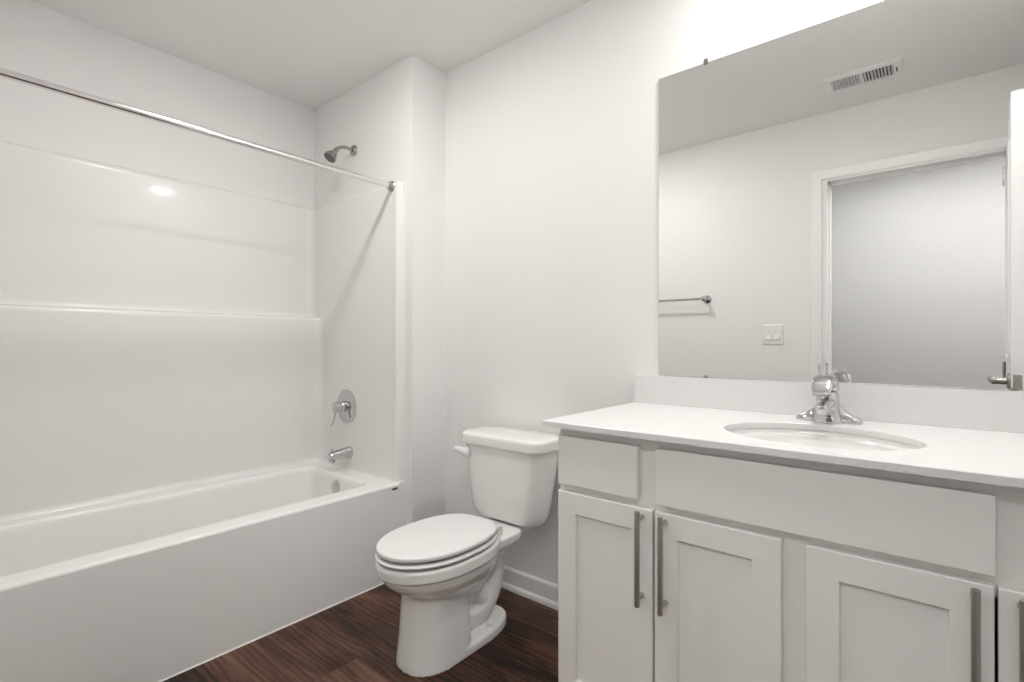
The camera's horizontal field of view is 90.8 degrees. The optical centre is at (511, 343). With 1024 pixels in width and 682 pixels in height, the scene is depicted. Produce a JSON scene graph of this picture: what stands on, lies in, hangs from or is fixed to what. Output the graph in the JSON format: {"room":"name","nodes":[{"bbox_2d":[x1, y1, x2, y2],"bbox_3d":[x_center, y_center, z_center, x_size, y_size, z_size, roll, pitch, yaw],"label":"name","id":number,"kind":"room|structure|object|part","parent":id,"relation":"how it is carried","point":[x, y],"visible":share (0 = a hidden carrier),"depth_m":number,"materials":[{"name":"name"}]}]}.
{"room":"bathroom","nodes":[
{"label":"bathroom","id":0,"kind":"room"},
{"bbox_2d":[0,0,314,207],"bbox_3d":[-1.596,-0.130,2.443,0.100,2.440,1.730,0,0,40],"label":"wall","id":1,"kind":"structure","parent":0,"point":[37,41],"depth_m":2.27,"materials":[{"name":"paint"}]},
{"bbox_2d":[27,0,590,109],"bbox_3d":[-0.481,-1.400,0.625,4.137,0.100,3.310,0,0,40],"label":"ceiling","id":2,"kind":"structure","parent":0,"point":[308,53],"depth_m":2.18,"materials":[{"name":"paint"}]},
{"bbox_2d":[162,584,557,681],"bbox_3d":[-0.481,1.140,0.625,4.137,0.100,3.310,0,0,40],"label":"floor","id":3,"kind":"structure","parent":0,"point":[355,639],"depth_m":1.77,"materials":[{"name":"brown wood"}]},
{"bbox_2d":[0,461,405,681],"bbox_3d":[-1.297,0.869,2.067,0.818,0.442,1.508,0,0,40],"label":"bathtub","id":4,"kind":"object","parent":3,"relation":"on","point":[157,586],"visible":0.9,"depth_m":1.81,"materials":[{"name":"white ceramic"}]},
{"bbox_2d":[0,141,404,521],"bbox_3d":[-1.306,-0.060,2.067,0.822,1.422,1.519,0,0,40],"label":"tub surround","id":5,"kind":"object","parent":4,"relation":"on","point":[158,333],"visible":0.99,"depth_m":2.31,"materials":[{"name":"white plastic"}]},
{"bbox_2d":[0,67,394,191],"bbox_3d":[-1.034,-0.747,1.841,0.050,0.050,1.453,0,0,40],"label":"shower rod","id":6,"kind":"object","parent":5,"relation":"attached to","point":[5,73],"visible":1,"depth_m":1.70,"materials":[{"name":"metal"}]},
{"bbox_2d":[326,446,352,462],"bbox_3d":[-0.883,0.568,2.580,0.062,0.071,0.122,0,0,40],"label":"tub spout","id":7,"kind":"object","parent":5,"relation":"attached to","point":[346,452],"visible":1,"depth_m":2.56,"materials":[{"name":"silver metal"}]},
{"bbox_2d":[330,389,356,426],"bbox_3d":[-0.894,0.334,2.609,0.177,0.189,0.092,0,0,40],"label":"shower valve","id":8,"kind":"object","parent":5,"relation":"attached to","point":[345,405],"visible":1,"depth_m":2.61,"materials":[{"name":"silver metal"}]},
{"bbox_3d":[-0.914,0.382,2.592,0.027,0.093,0.042,0,0,40],"label":"lever","id":9,"kind":"part","parent":8,"relation":"part of","materials":[{"name":"silver metal"}]},
{"bbox_2d":[158,583,383,681],"bbox_3d":[-0.988,1.087,1.803,0.009,0.006,1.520,0,0,40],"label":"trim","id":10,"kind":"structure","parent":4,"relation":"attached to","point":[382,583],"depth_m":1.87,"materials":[{"name":"white"}]},
{"bbox_3d":[-0.873,0.713,2.499,0.072,0.072,0.022,0,0,40],"label":"overflow plate","id":11,"kind":"part","parent":4,"relation":"part of","materials":[{"name":"silver metal"}]},
{"bbox_2d":[375,426,557,676],"bbox_3d":[-0.175,0.729,1.883,0.442,0.722,0.737,0,0,40],"label":"toilet","id":12,"kind":"object","parent":3,"relation":"on","point":[446,570],"visible":1,"depth_m":1.79,"materials":[{"name":"ceramic"}]},
{"bbox_3d":[-0.266,0.702,1.773,0.330,0.014,0.451,0,0,40],"label":"seat","id":13,"kind":"part","parent":12,"relation":"part of","materials":[{"name":"plastic"}]},
{"bbox_3d":[-0.263,0.678,1.777,0.322,0.021,0.456,0,0,40],"label":"lid","id":14,"kind":"part","parent":12,"relation":"part of","materials":[{"name":"plastic"}]},
{"bbox_3d":[-0.187,0.903,1.869,0.333,0.374,0.698,0,0,40],"label":"bowl","id":15,"kind":"part","parent":12,"relation":"part of","materials":[{"name":"ceramic"}]},
{"bbox_3d":[-0.205,0.451,2.118,0.071,0.040,0.044,0,0,40],"label":"flush lever","id":16,"kind":"part","parent":12,"relation":"part of","materials":[{"name":"white plastic"}]},
{"bbox_3d":[-0.006,0.393,2.087,0.442,0.050,0.209,0,0,40],"label":"tank lid","id":17,"kind":"part","parent":12,"relation":"part of","materials":[{"name":"ceramic"}]},
{"bbox_3d":[-0.004,0.569,2.090,0.412,0.307,0.185,0,0,40],"label":"tank","id":18,"kind":"part","parent":12,"relation":"part of","materials":[{"name":"ceramic"}]},
{"bbox_2d":[558,429,1023,681],"bbox_3d":[0.746,0.661,1.236,1.180,0.858,0.600,0,0,40],"label":"vanity cabinet","id":19,"kind":"object","parent":3,"relation":"on","point":[677,562],"visible":0.93,"depth_m":1.06,"materials":[{"name":"paint"}]},
{"bbox_3d":[0.225,0.322,1.337,0.236,0.133,0.019,0,0,40],"label":"drawer","id":20,"kind":"part","parent":19,"relation":"part of","materials":[{"name":"paint"}]},
{"bbox_3d":[0.241,0.690,1.324,0.277,0.564,0.019,0,0,40],"label":"door","id":21,"kind":"part","parent":19,"relation":"part of","materials":[{"name":"paint"}]},
{"bbox_3d":[0.310,0.523,1.231,0.013,0.230,0.035,0,0,40],"label":"bar pull","id":22,"kind":"part","parent":19,"relation":"part of","materials":[{"name":"silver metal"}]},
{"bbox_3d":[0.355,0.523,1.193,0.013,0.230,0.035,0,0,40],"label":"bar pull","id":23,"kind":"part","parent":19,"relation":"part of","materials":[{"name":"silver metal"}]},
{"bbox_3d":[0.459,0.690,1.144,0.277,0.564,0.019,0,0,40],"label":"door","id":24,"kind":"part","parent":19,"relation":"part of","materials":[{"name":"paint"}]},
{"bbox_2d":[542,375,1023,487],"bbox_3d":[0.754,0.174,1.240,1.254,0.116,0.586,0,0,40],"label":"countertop","id":25,"kind":"structure","parent":19,"relation":"on","point":[972,435],"depth_m":1.30,"materials":[{"name":"stone"}]},
{"bbox_2d":[729,428,920,450],"bbox_3d":[0.721,0.318,1.198,0.462,0.170,0.392,0,0,40],"label":"sink","id":26,"kind":"object","parent":25,"relation":"in","point":[826,439],"visible":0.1,"depth_m":1.28,"materials":[{"name":"ceramic"}]},
{"bbox_2d":[796,364,862,424],"bbox_3d":[0.842,0.137,1.356,0.158,0.156,0.165,0,0,40],"label":"faucet","id":27,"kind":"object","parent":25,"relation":"on","point":[827,408],"visible":1,"depth_m":1.35,"materials":[{"name":"silver metal"}]},
{"bbox_3d":[0.829,0.164,1.340,0.044,0.036,0.114,0,0,40],"label":"spout","id":28,"kind":"part","parent":27,"relation":"part of","materials":[{"name":"silver metal"}]},
{"bbox_3d":[0.837,0.109,1.349,0.051,0.054,0.149,0,0,40],"label":"handle","id":29,"kind":"part","parent":27,"relation":"part of","materials":[{"name":"silver metal"}]},
{"bbox_3d":[0.872,0.190,1.391,0.158,0.050,0.056,0,0,40],"label":"plate","id":30,"kind":"part","parent":27,"relation":"part of","materials":[{"name":"silver metal"}]},
{"bbox_3d":[0.584,0.323,1.041,0.598,0.136,0.019,0,0,40],"label":"drawer","id":31,"kind":"part","parent":19,"relation":"part of","materials":[{"name":"paint"}]},
{"bbox_3d":[0.707,0.690,0.939,0.276,0.564,0.019,0,0,40],"label":"door","id":32,"kind":"part","parent":19,"relation":"part of","materials":[{"name":"paint"}]},
{"bbox_3d":[0.776,0.523,0.845,0.013,0.230,0.035,0,0,40],"label":"bar pull","id":33,"kind":"part","parent":19,"relation":"part of","materials":[{"name":"silver metal"}]},
{"bbox_3d":[0.925,0.690,0.758,0.281,0.564,0.019,0,0,40],"label":"door","id":34,"kind":"part","parent":19,"relation":"part of","materials":[{"name":"paint"}]},
{"bbox_3d":[0.820,0.523,0.809,0.013,0.230,0.035,0,0,40],"label":"bar pull","id":35,"kind":"part","parent":19,"relation":"part of","materials":[{"name":"silver metal"}]},
{"bbox_2d":[315,55,445,524],"bbox_3d":[-0.736,-0.130,2.718,0.875,2.440,0.210,0,0,40],"label":"wall","id":36,"kind":"structure","parent":0,"point":[395,119],"depth_m":2.45,"materials":[{"name":"paint"}]},
{"bbox_2d":[324,145,356,162],"bbox_3d":[-0.886,-0.983,2.597,0.065,0.125,0.167,0,0,40],"label":"showerhead","id":37,"kind":"object","parent":36,"relation":"attached to","point":[331,155],"visible":1,"depth_m":2.57,"materials":[{"name":"silver metal"}]},
{"bbox_3d":[-0.869,-1.004,2.618,0.017,0.044,0.110,0,0,40],"label":"arm","id":38,"kind":"part","parent":37,"relation":"part of","materials":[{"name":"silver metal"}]},
{"bbox_2d":[446,0,1021,584],"bbox_3d":[0.244,-0.130,2.108,3.362,2.440,0.100,0,0,40],"label":"wall","id":39,"kind":"structure","parent":0,"point":[552,131],"depth_m":2.08,"materials":[{"name":"paint"}]},
{"bbox_2d":[501,565,557,609],"bbox_3d":[0.067,1.044,2.174,1.056,0.092,0.024,0,0,40],"label":"baseboard","id":40,"kind":"structure","parent":39,"relation":"attached to","point":[539,590],"depth_m":2.16,"materials":[{"name":"white paint"}]},
{"bbox_2d":[634,375,1023,432],"bbox_3d":[0.936,0.166,1.457,1.251,0.100,0.020,0,0,40],"label":"backsplash","id":41,"kind":"structure","parent":39,"relation":"attached to","point":[977,409],"depth_m":1.41,"materials":[{"name":"stone"}]},
{"bbox_2d":[659,0,1023,390],"bbox_3d":[0.937,-0.421,1.463,1.072,1.073,0.010,0,0,40],"label":"mirror","id":42,"kind":"object","parent":39,"relation":"attached to","point":[843,194],"visible":1,"depth_m":1.44,"materials":[{"name":"silver mirror"}]}
]}

